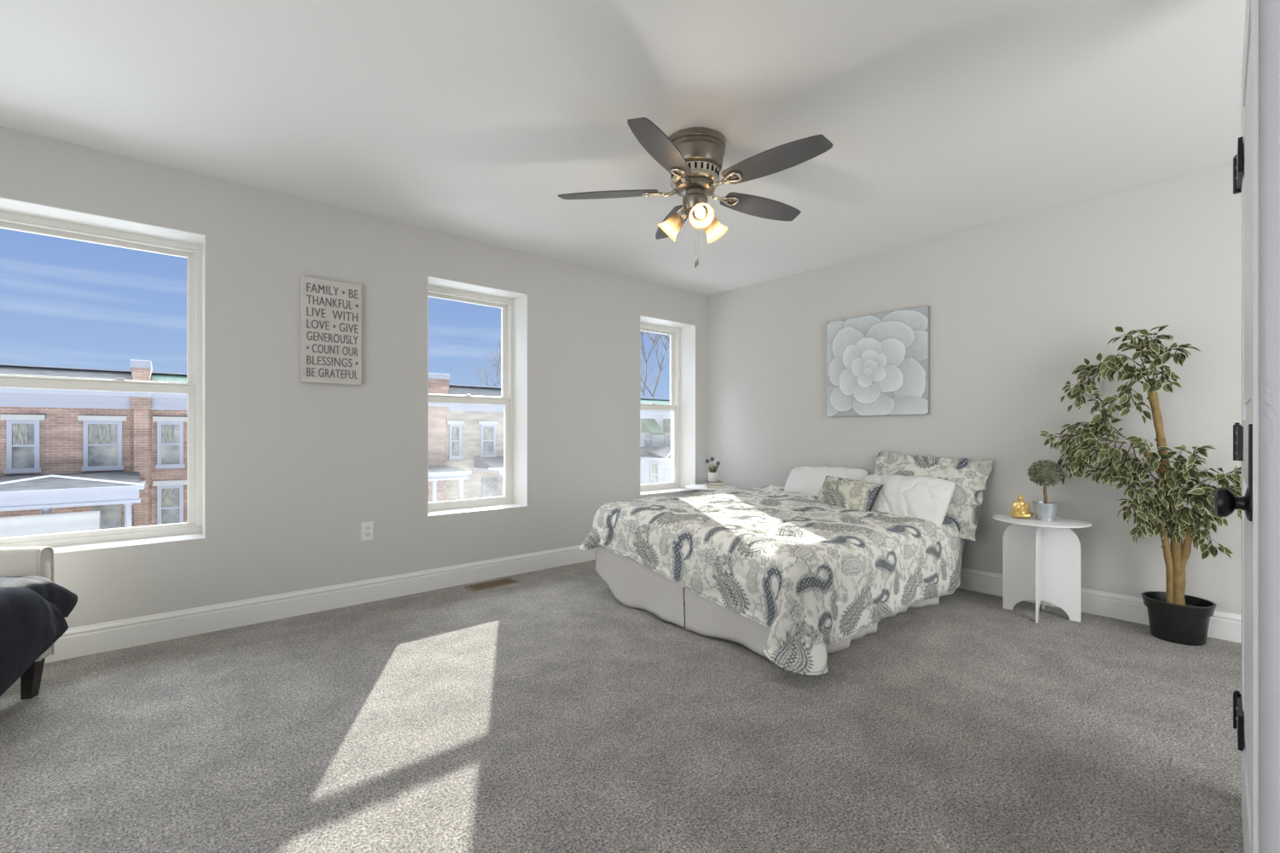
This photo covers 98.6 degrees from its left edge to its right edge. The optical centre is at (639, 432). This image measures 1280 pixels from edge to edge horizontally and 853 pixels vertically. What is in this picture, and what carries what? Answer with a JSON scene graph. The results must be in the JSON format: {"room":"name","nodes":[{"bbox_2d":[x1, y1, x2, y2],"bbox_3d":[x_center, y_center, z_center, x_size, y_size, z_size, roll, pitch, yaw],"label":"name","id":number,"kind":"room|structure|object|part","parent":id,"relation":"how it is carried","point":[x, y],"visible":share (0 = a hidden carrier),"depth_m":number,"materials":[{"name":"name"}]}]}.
{"room":"bedroom","nodes":[
{"label":"bedroom","id":0,"kind":"room"},
{"bbox_2d":[0,126,706,628],"bbox_3d":[-1.716,-0.150,3.699,6.263,2.640,0.346,0,0,-41],"label":"wall","id":1,"kind":"structure","parent":0,"point":[294,468],"depth_m":3.37,"materials":[{"name":"grey paint"}]},
{"bbox_2d":[0,197,205,553],"bbox_3d":[-3.021,-0.242,2.544,1.578,1.625,0.317,0,0,-41],"label":"window","id":2,"kind":"structure","parent":1,"relation":"in","point":[16,215],"depth_m":2.91,"materials":[{"name":"white paint"}]},
{"bbox_3d":[-3.102,-0.626,2.637,1.508,0.787,0.030,0,0,-41],"label":"sash","id":3,"kind":"part","parent":2,"relation":"part of","materials":[{"name":"white plastic"}]},
{"bbox_3d":[-3.070,0.133,2.600,1.508,0.806,0.038,0,0,-41],"label":"sash","id":4,"kind":"part","parent":2,"relation":"part of","materials":[{"name":"white plastic"}]},
{"bbox_2d":[44,545,596,663],"bbox_3d":[-1.604,1.000,3.555,6.043,0.140,0.017,0,0,-41],"label":"baseboard","id":5,"kind":"structure","parent":1,"relation":"attached to","point":[101,637],"depth_m":3.17,"materials":[{"name":"white paint"}]},
{"bbox_2d":[300,276,361,385],"bbox_3d":[-1.858,-0.601,3.321,0.322,0.617,0.035,0,0,-41],"label":"wall sign","id":6,"kind":"object","parent":1,"relation":"attached to","point":[331,311],"visible":1,"depth_m":3.30,"materials":[{"name":"fabric"}]},
{"bbox_2d":[360,521,373,541],"bbox_3d":[-1.715,0.624,3.465,0.074,0.118,0.008,0,0,-41],"label":"wall outlet","id":7,"kind":"object","parent":1,"relation":"attached to","point":[367,528],"visible":1,"depth_m":3.46,"materials":[{"name":"white plastic"}]},
{"bbox_2d":[427,275,527,516],"bbox_3d":[-1.251,-0.242,4.082,0.758,1.625,0.317,0,0,-41],"label":"window","id":8,"kind":"structure","parent":1,"relation":"in","point":[513,305],"depth_m":4.26,"materials":[{"name":"white paint"}]},
{"bbox_3d":[-1.332,-0.626,4.175,0.688,0.787,0.030,0,0,-41],"label":"sash","id":9,"kind":"part","parent":8,"relation":"part of","materials":[{"name":"white plastic"}]},
{"bbox_3d":[-1.300,0.133,4.138,0.688,0.806,0.038,0,0,-41],"label":"sash","id":10,"kind":"part","parent":8,"relation":"part of","materials":[{"name":"white plastic"}]},
{"bbox_2d":[640,314,695,495],"bbox_3d":[0.171,-0.242,5.318,0.726,1.625,0.317,0,0,-41],"label":"window","id":11,"kind":"structure","parent":1,"relation":"in","point":[682,406],"depth_m":5.52,"materials":[{"name":"white paint"}]},
{"bbox_3d":[0.090,-0.626,5.411,0.656,0.787,0.030,0,0,-41],"label":"sash","id":12,"kind":"part","parent":11,"relation":"part of","materials":[{"name":"white plastic"}]},
{"bbox_3d":[0.122,0.133,5.374,0.656,0.806,0.038,0,0,-41],"label":"sash","id":13,"kind":"part","parent":11,"relation":"part of","materials":[{"name":"white plastic"}]},
{"bbox_3d":[0.101,-0.243,5.398,0.726,1.624,0.105,0,0,-41],"label":"frame","id":14,"kind":"part","parent":11,"relation":"part of","materials":[{"name":"white plastic"}]},
{"bbox_2d":[0,559,1244,852],"bbox_3d":[0.095,1.130,1.600,6.243,0.120,5.890,0,0,-41],"label":"floor","id":15,"kind":"structure","parent":0,"point":[545,712],"depth_m":1.92,"materials":[{"name":"carpet"}]},
{"bbox_2d":[0,546,54,699],"bbox_3d":[-2.666,0.640,1.848,0.689,0.860,0.724,0,0,-12],"label":"armchair","id":16,"kind":"object","parent":15,"relation":"on","point":[36,561],"visible":0.22,"depth_m":2.20,"materials":[{"name":"grey fabric"}]},
{"bbox_3d":[-2.454,0.994,2.223,0.053,0.152,0.048,0,0,-12],"label":"leg","id":17,"kind":"part","parent":16,"relation":"part of","materials":[{"name":"black wood"}]},
{"bbox_2d":[0,576,77,696],"bbox_3d":[-2.398,0.774,1.944,0.424,0.474,0.659,0,0,-12],"label":"throw blanket","id":18,"kind":"object","parent":16,"relation":"on","point":[34,609],"visible":1,"depth_m":2.01,"materials":[{"name":"black fabric"}]},
{"bbox_2d":[464,577,519,591],"bbox_3d":[-1.036,1.067,3.859,0.346,0.006,0.146,0,0,-41],"label":"floor vent","id":19,"kind":"object","parent":15,"relation":"in","point":[485,585],"visible":1,"depth_m":3.85,"materials":[{"name":"brown metal"}]},
{"bbox_2d":[685,484,735,492],"bbox_3d":[0.663,0.790,5.174,0.470,0.559,0.470,0,0,-31],"label":"side table","id":20,"kind":"object","parent":15,"relation":"on","point":[701,487],"visible":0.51,"depth_m":5.11,"materials":[{"name":"white metal"}]},
{"bbox_3d":[0.663,0.796,5.174,0.370,0.547,0.008,0,0,-31],"label":"leg panel","id":21,"kind":"part","parent":20,"relation":"part of","materials":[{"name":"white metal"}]},
{"bbox_2d":[704,483,723,488],"bbox_3d":[0.683,0.498,5.098,0.150,0.026,0.224,0,0,1],"label":"book","id":22,"kind":"object","parent":20,"relation":"on","point":[706,486],"visible":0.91,"depth_m":4.99,"materials":[{"name":"beige paper"}]},
{"bbox_2d":[704,480,723,485],"bbox_3d":[0.684,0.471,5.112,0.140,0.026,0.210,0,0,-3],"label":"book","id":23,"kind":"object","parent":22,"relation":"on","point":[706,482],"visible":0.99,"depth_m":5.01,"materials":[{"name":"beige paper"}]},
{"bbox_2d":[704,457,720,482],"bbox_3d":[0.677,0.344,5.113,0.143,0.228,0.149,0,0,0],"label":"potted flowers","id":24,"kind":"object","parent":23,"relation":"on","point":[712,474],"visible":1,"depth_m":5.09,"materials":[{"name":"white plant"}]},
{"bbox_3d":[0.681,0.416,5.123,0.098,0.084,0.098,0,0,-41],"label":"pot","id":25,"kind":"part","parent":24,"relation":"part of","materials":[{"name":"white ceramic"}]},
{"bbox_2d":[992,513,1092,622],"bbox_3d":[2.344,0.790,3.222,0.470,0.559,0.470,0,0,41],"label":"side table","id":26,"kind":"object","parent":15,"relation":"on","point":[1042,560],"visible":0.89,"depth_m":3.20,"materials":[{"name":"white wood"}]},
{"bbox_2d":[1008,494,1033,517],"bbox_3d":[2.261,0.440,3.267,0.122,0.141,0.092,0,0,21],"label":"figurine","id":27,"kind":"object","parent":26,"relation":"on","point":[1021,509],"visible":1,"depth_m":3.25,"materials":[{"name":"gold metal"}]},
{"bbox_3d":[2.344,0.796,3.222,0.008,0.547,0.370,0,0,41],"label":"leg panel","id":28,"kind":"part","parent":26,"relation":"part of","materials":[{"name":"white wood"}]},
{"bbox_2d":[1027,459,1064,521],"bbox_3d":[2.355,0.333,3.198,0.178,0.357,0.180,0,0,-41],"label":"topiary","id":29,"kind":"object","parent":26,"relation":"on","point":[1041,474],"visible":1,"depth_m":3.16,"materials":[{"name":"plant"}]},
{"bbox_3d":[2.355,0.349,3.198,0.021,0.156,0.020,0,0,-41],"label":"stem","id":30,"kind":"part","parent":29,"relation":"part of","materials":[{"name":"brown wood"}]},
{"bbox_2d":[1032,501,1058,521],"bbox_3d":[2.355,0.461,3.197,0.126,0.101,0.126,0,0,-41],"label":"pot","id":31,"kind":"object","parent":29,"relation":"attached to","point":[1044,511],"depth_m":3.16,"materials":[{"name":"metal"}]},
{"bbox_2d":[1037,324,1241,645],"bbox_3d":[2.657,0.243,2.894,0.905,1.654,0.390,0,0,42],"label":"potted ficus","id":32,"kind":"object","parent":15,"relation":"on","point":[1174,616],"visible":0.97,"depth_m":2.85,"materials":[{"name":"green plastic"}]},
{"bbox_2d":[1140,591,1215,645],"bbox_3d":[2.787,0.968,2.853,0.278,0.204,0.278,0,0,-41],"label":"pot","id":33,"kind":"object","parent":32,"relation":"attached to","point":[1184,620],"depth_m":2.79,"materials":[{"name":"black plastic"}]},
{"bbox_3d":[0.971,0.838,3.653,1.960,0.465,1.480,0,0,-41],"label":"bed","id":34,"kind":"object","parent":15,"relation":"on","visible":0},
{"bbox_2d":[579,485,961,674],"bbox_3d":[0.881,0.733,3.554,2.040,0.576,1.772,0,0,-41],"label":"duvet","id":35,"kind":"object","parent":34,"relation":"on","point":[816,574],"visible":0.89,"depth_m":2.89,"materials":[{"name":"fabric"}]},
{"bbox_2d":[814,476,883,512],"bbox_3d":[1.435,0.445,3.831,0.176,0.247,0.446,0,0,-39],"label":"throw pillow","id":36,"kind":"object","parent":35,"relation":"on","point":[861,496],"visible":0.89,"depth_m":3.78,"materials":[{"name":"fabric"}]},
{"bbox_2d":[595,540,964,658],"bbox_3d":[0.950,0.896,3.632,1.965,0.342,1.522,0,0,-41],"label":"bed skirt","id":37,"kind":"object","parent":34,"relation":"on","point":[635,585],"visible":0.27,"depth_m":3.03,"materials":[{"name":"white fabric"}]},
{"bbox_3d":[0.710,0.894,3.908,1.961,0.339,0.790,0,0,-41],"label":"skirt panel","id":38,"kind":"part","parent":37,"relation":"part of","materials":[{"name":"white fabric"}]},
{"bbox_2d":[783,465,868,496],"bbox_3d":[1.437,0.442,4.337,0.658,0.338,0.287,0,0,44],"label":"pillow","id":39,"kind":"object","parent":34,"relation":"on","point":[809,480],"visible":0.45,"depth_m":4.33,"materials":[{"name":"white fabric"}]},
{"bbox_2d":[861,474,954,525],"bbox_3d":[1.750,0.457,3.721,0.272,0.326,0.638,0,0,-38],"label":"pillow","id":40,"kind":"object","parent":34,"relation":"on","point":[928,498],"visible":0.62,"depth_m":3.59,"materials":[{"name":"white fabric"}]},
{"bbox_2d":[872,451,993,541],"bbox_3d":[1.956,0.418,3.820,0.289,0.540,0.800,0,0,-39],"label":"pillow sham","id":41,"kind":"object","parent":34,"relation":"on","point":[969,477],"visible":0.5,"depth_m":3.64,"materials":[{"name":"fabric"}]},
{"bbox_3d":[1.807,-0.150,1.492,0.115,2.440,0.142,0,0,-41],"label":"trim","id":42,"kind":"structure","parent":15,"relation":"on","visible":0},
{"bbox_2d":[1213,0,1279,852],"bbox_3d":[1.405,0.034,1.252,0.803,2.048,0.134,0,0,-44],"label":"door","id":43,"kind":"structure","parent":42,"relation":"attached to","point":[1256,164],"depth_m":0.98,"materials":[{"name":"white paint"}]},
{"bbox_3d":[1.132,0.135,1.052,0.066,0.066,0.050,0,0,-44],"label":"knob","id":44,"kind":"part","parent":43,"relation":"part of","materials":[{"name":"black metal"}]},
{"bbox_3d":[1.147,0.075,1.035,0.060,0.180,0.004,0,0,-43],"label":"knob plate","id":45,"kind":"part","parent":43,"relation":"part of","materials":[{"name":"black metal"}]},
{"bbox_2d":[0,0,1245,296],"bbox_3d":[0.095,-1.430,1.600,6.243,0.120,5.890,0,0,-41],"label":"ceiling","id":46,"kind":"structure","parent":0,"point":[470,119],"depth_m":2.29,"materials":[{"name":"white paint"}]},
{"bbox_2d":[558,116,832,267],"bbox_3d":[0.300,-1.077,2.603,1.259,0.586,1.241,0,0,-41],"label":"ceiling fan","id":47,"kind":"object","parent":46,"relation":"hanging from","point":[693,158],"visible":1,"depth_m":2.50,"materials":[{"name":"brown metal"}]},
{"bbox_3d":[-0.153,-1.148,2.661,0.485,0.035,0.140,0,0,7],"label":"blade","id":48,"kind":"part","parent":47,"relation":"part of","materials":[{"name":"grey wood"}]},
{"bbox_3d":[0.087,-1.148,2.233,0.140,0.035,0.485,0,0,25],"label":"blade","id":49,"kind":"part","parent":47,"relation":"part of","materials":[{"name":"grey wood"}]},
{"bbox_3d":[0.096,-1.144,2.634,0.173,0.037,0.063,0,0,6],"label":"blade arm","id":50,"kind":"part","parent":47,"relation":"part of","materials":[{"name":"silver metal"}]},
{"bbox_3d":[0.141,-0.986,2.657,0.115,0.128,0.128,0,0,-41],"label":"lamp shade","id":51,"kind":"part","parent":47,"relation":"part of","materials":[{"name":"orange glass"}]},
{"bbox_3d":[0.179,-1.148,3.022,0.140,0.035,0.485,0,0,-11],"label":"blade","id":52,"kind":"part","parent":47,"relation":"part of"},
{"bbox_3d":[0.190,-1.144,2.462,0.063,0.037,0.173,0,0,24],"label":"blade arm","id":53,"kind":"part","parent":47,"relation":"part of","materials":[{"name":"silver metal"}]},
{"bbox_3d":[0.267,-0.933,2.633,0.003,0.227,0.003,0,0,-41],"label":"pull chain","id":54,"kind":"part","parent":47,"relation":"part of","materials":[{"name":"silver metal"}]},
{"bbox_3d":[0.271,-0.932,2.583,0.003,0.230,0.003,0,0,-41],"label":"pull chain","id":55,"kind":"part","parent":47,"relation":"part of","materials":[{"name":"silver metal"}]},
{"bbox_3d":[0.271,-1.003,2.505,0.054,0.063,0.061,0,0,-41],"label":"bulb","id":56,"kind":"part","parent":47,"relation":"part of","materials":[{"name":"white glass"}]},
{"bbox_3d":[0.271,-0.986,2.482,0.120,0.128,0.127,0,0,-41],"label":"lamp shade","id":57,"kind":"part","parent":47,"relation":"part of","materials":[{"name":"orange glass"}]},
{"bbox_3d":[0.362,-0.986,2.683,0.129,0.128,0.120,0,0,-41],"label":"lamp shade","id":58,"kind":"part","parent":47,"relation":"part of","materials":[{"name":"orange glass"}]},
{"bbox_3d":[0.408,-1.144,2.692,0.173,0.037,0.063,0,0,-30],"label":"blade arm","id":59,"kind":"part","parent":47,"relation":"part of","materials":[{"name":"silver metal"}]},
{"bbox_3d":[0.387,-1.144,2.502,0.065,0.038,0.173,0,0,-41],"label":"blade arm","id":60,"kind":"part","parent":47,"relation":"part of","materials":[{"name":"silver metal"}]},
{"bbox_3d":[0.625,-1.148,2.817,0.485,0.035,0.140,0,0,-29],"label":"blade","id":61,"kind":"part","parent":47,"relation":"part of","materials":[{"name":"grey wood"}]},
{"bbox_3d":[0.566,-1.148,2.332,0.153,0.035,0.483,0,0,-41],"label":"blade","id":62,"kind":"part","parent":47,"relation":"part of","materials":[{"name":"grey wood"}]},
{"bbox_2d":[706,164,1241,615],"bbox_3d":[2.534,-0.150,3.491,0.120,2.640,5.544,0,0,-41],"label":"wall","id":63,"kind":"structure","parent":0,"point":[1016,305],"depth_m":3.48,"materials":[{"name":"grey paint"}]},
{"bbox_2d":[826,305,930,416],"bbox_3d":[1.800,-0.512,4.214,0.037,0.771,0.785,0,0,-41],"label":"wall art","id":64,"kind":"object","parent":63,"relation":"attached to","point":[878,364],"visible":1,"depth_m":4.17,"materials":[{"name":"grey fabric"}]},
{"bbox_2d":[958,567,1241,643],"bbox_3d":[1.891,1.000,4.127,0.017,0.140,3.708,0,0,-41],"label":"baseboard","id":65,"kind":"structure","parent":63,"relation":"attached to","point":[1227,626],"depth_m":3.17,"materials":[{"name":"white paint"}]},
{"label":"outside","id":66,"kind":"structure","parent":0,"visible":0},
{"bbox_3d":[-9.709,4.570,34.033,90.000,0.300,55.890,0,0,-41],"label":"ground","id":67,"kind":"structure","parent":66,"visible":0},
{"bbox_2d":[0,360,151,538],"bbox_3d":[-17.881,1.260,15.387,6.396,6.320,11.312,0,0,-41],"label":"house","id":68,"kind":"structure","parent":67,"relation":"on","point":[71,461],"depth_m":13.71,"materials":[{"name":"brown brick"}]},
{"bbox_2d":[12,424,27,445],"bbox_3d":[-15.064,0.052,13.374,0.240,0.515,0.005,0,0,-41],"label":"curtain","id":69,"kind":"object","parent":68,"relation":"hanging from","point":[20,431],"depth_m":13.37,"materials":[{"name":"white fabric"}]},
{"bbox_3d":[-15.028,0.340,13.416,0.370,1.090,0.008,0,0,-41],"label":"pane","id":70,"kind":"part","parent":68,"relation":"part of","materials":[{"name":"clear glass"}]},
{"bbox_3d":[-13.580,1.170,12.642,3.234,0.329,0.978,0,0,-41],"label":"raking trim","id":71,"kind":"part","parent":68,"relation":"part of","materials":[{"name":"grey"}]},
{"bbox_3d":[-15.582,-0.830,12.743,6.396,0.440,0.320,0,0,-41],"label":"cornice","id":72,"kind":"part","parent":68,"relation":"part of","materials":[{"name":"grey"}]},
{"bbox_2d":[88,424,110,444],"bbox_3d":[-14.015,0.052,14.286,0.420,0.515,0.005,0,0,-41],"label":"curtain","id":73,"kind":"object","parent":68,"relation":"hanging from","point":[98,433],"depth_m":14.28,"materials":[{"name":"white fabric"}]},
{"bbox_3d":[-13.979,0.340,14.328,0.550,1.090,0.008,0,0,-41],"label":"pane","id":74,"kind":"part","parent":68,"relation":"part of","materials":[{"name":"clear glass"}]},
{"bbox_3d":[-13.923,2.745,14.378,0.550,1.850,0.030,0,0,-41],"label":"door","id":75,"kind":"part","parent":68,"relation":"part of","materials":[{"name":"clear glass"}]},
{"bbox_2d":[151,371,187,525],"bbox_3d":[-14.102,1.360,18.813,3.796,6.120,11.100,0,0,-41],"label":"house","id":76,"kind":"structure","parent":67,"relation":"on","point":[169,410],"depth_m":15.18,"materials":[{"name":"brown brick"}]},
{"bbox_2d":[162,488,174,507],"bbox_3d":[-13.008,1.812,15.162,0.250,0.515,0.005,0,0,-41],"label":"curtain","id":77,"kind":"object","parent":76,"relation":"hanging from","point":[167,493],"depth_m":15.16,"materials":[{"name":"white fabric"}]},
{"bbox_2d":[162,424,174,443],"bbox_3d":[-13.008,0.052,15.162,0.250,0.515,0.005,0,0,-41],"label":"curtain","id":78,"kind":"object","parent":76,"relation":"hanging from","point":[167,430],"depth_m":15.16,"materials":[{"name":"white fabric"}]},
{"bbox_3d":[-11.733,-0.830,16.089,3.796,0.440,0.320,0,0,-41],"label":"cornice","id":79,"kind":"part","parent":76,"relation":"part of","materials":[{"name":"grey"}]},
{"bbox_3d":[-12.971,2.100,15.204,0.380,1.090,0.008,0,0,-41],"label":"pane","id":80,"kind":"part","parent":76,"relation":"part of","materials":[{"name":"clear glass"}]},
{"bbox_3d":[-12.971,0.340,15.204,0.380,1.090,0.008,0,0,-41],"label":"pane","id":81,"kind":"part","parent":76,"relation":"part of","materials":[{"name":"clear glass"}]},
{"bbox_2d":[428,372,471,502],"bbox_3d":[-10.996,1.160,21.446,4.338,6.520,11.200,0,0,-41],"label":"house","id":82,"kind":"structure","parent":67,"relation":"on","point":[439,473],"depth_m":19.79,"materials":[{"name":"brown brick"}]},
{"bbox_3d":[-8.669,-0.830,18.752,4.316,0.440,0.320,0,0,-41],"label":"cornice","id":83,"kind":"part","parent":82,"relation":"part of","materials":[{"name":"red"}]},
{"bbox_2d":[446,384,504,500],"bbox_3d":[-7.609,1.295,24.391,4.676,6.250,11.200,0,0,-41],"label":"house","id":84,"kind":"structure","parent":67,"relation":"on","point":[474,433],"depth_m":20.99,"materials":[{"name":"beige brick"}]},
{"bbox_2d":[451,426,455,440],"bbox_3d":[-6.921,0.052,20.453,0.160,0.515,0.005,0,0,-41],"label":"curtain","id":85,"kind":"object","parent":84,"relation":"hanging from","point":[453,428],"depth_m":20.45,"materials":[{"name":"white fabric"}]},
{"bbox_3d":[-6.884,0.340,20.495,0.290,1.090,0.008,0,0,-41],"label":"pane","id":86,"kind":"part","parent":84,"relation":"part of","materials":[{"name":"clear glass"}]},
{"bbox_3d":[-5.273,-0.930,21.705,4.676,0.280,0.320,0,0,-41],"label":"cornice","id":87,"kind":"part","parent":84,"relation":"part of","materials":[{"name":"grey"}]},
{"bbox_2d":[482,426,490,440],"bbox_3d":[-5.936,0.052,21.309,0.310,0.515,0.005,0,0,-41],"label":"curtain","id":88,"kind":"object","parent":84,"relation":"hanging from","point":[486,430],"depth_m":21.31,"materials":[{"name":"white fabric"}]},
{"bbox_3d":[-5.899,0.340,21.351,0.440,1.090,0.008,0,0,-41],"label":"pane","id":89,"kind":"part","parent":84,"relation":"part of","materials":[{"name":"clear glass"}]},
{"bbox_3d":[-5.847,2.720,21.397,0.650,1.900,0.030,0,0,-41],"label":"door","id":90,"kind":"part","parent":84,"relation":"part of","materials":[{"name":"clear glass"}]},
{"bbox_2d":[467,340,501,386],"bbox_3d":[-8.625,-1.405,40.068,10.177,11.661,6.462,0,0,17],"label":"bare tree","id":91,"kind":"object","parent":67,"relation":"on","point":[493,357],"visible":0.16,"depth_m":40.64,"materials":[{"name":"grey plant"}]},
{"bbox_2d":[640,352,659,391],"bbox_3d":[-1.770,-2.257,52.365,7.800,13.384,8.549,0,0,-44],"label":"bare tree","id":92,"kind":"object","parent":67,"relation":"on","point":[641,352],"visible":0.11,"depth_m":50.89,"materials":[{"name":"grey plant"}]},
{"bbox_2d":[640,331,669,398],"bbox_3d":[0.717,-3.553,41.807,12.605,15.961,10.764,0,0,-20],"label":"bare tree","id":93,"kind":"object","parent":67,"relation":"on","point":[647,333],"visible":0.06,"depth_m":41.77,"materials":[{"name":"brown plant"}]},
{"bbox_2d":[640,397,670,484],"bbox_3d":[-0.102,1.360,30.983,6.496,6.120,11.100,0,0,-41],"label":"house","id":94,"kind":"structure","parent":67,"relation":"on","point":[655,425],"depth_m":26.88,"materials":[{"name":"white paint"}]},
{"bbox_2d":[645,432,649,438],"bbox_3d":[0.343,0.052,26.767,0.350,0.515,0.005,0,0,-41],"label":"curtain","id":95,"kind":"object","parent":94,"relation":"hanging from","point":[647,434],"depth_m":26.77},
{"bbox_3d":[0.380,0.340,26.809,0.480,1.090,0.008,0,0,-41],"label":"pane","id":96,"kind":"part","parent":94,"relation":"part of","materials":[{"name":"clear glass"}]},
{"bbox_2d":[651,464,656,474],"bbox_3d":[0.664,1.812,27.046,0.300,0.515,0.005,0,0,-41],"label":"curtain","id":97,"kind":"object","parent":94,"relation":"hanging from","point":[654,466],"depth_m":27.07,"materials":[{"name":"white fabric"}]},
{"bbox_3d":[0.701,2.100,27.088,0.430,1.090,0.008,0,0,-41],"label":"pane","id":98,"kind":"part","parent":94,"relation":"part of","materials":[{"name":"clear glass"}]},
{"bbox_3d":[2.267,-1.030,28.259,6.496,0.300,0.320,0,0,-41],"label":"cornice","id":99,"kind":"part","parent":94,"relation":"part of","materials":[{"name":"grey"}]},
{"bbox_3d":[1.493,0.340,27.777,0.530,1.090,0.008,0,0,-41],"label":"pane","id":100,"kind":"part","parent":94,"relation":"part of","materials":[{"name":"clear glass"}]},
{"bbox_2d":[666,432,670,438],"bbox_3d":[1.456,0.052,27.735,0.400,0.515,0.005,0,0,-41],"label":"curtain","id":101,"kind":"object","parent":94,"relation":"hanging from","point":[668,434],"depth_m":27.72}
]}

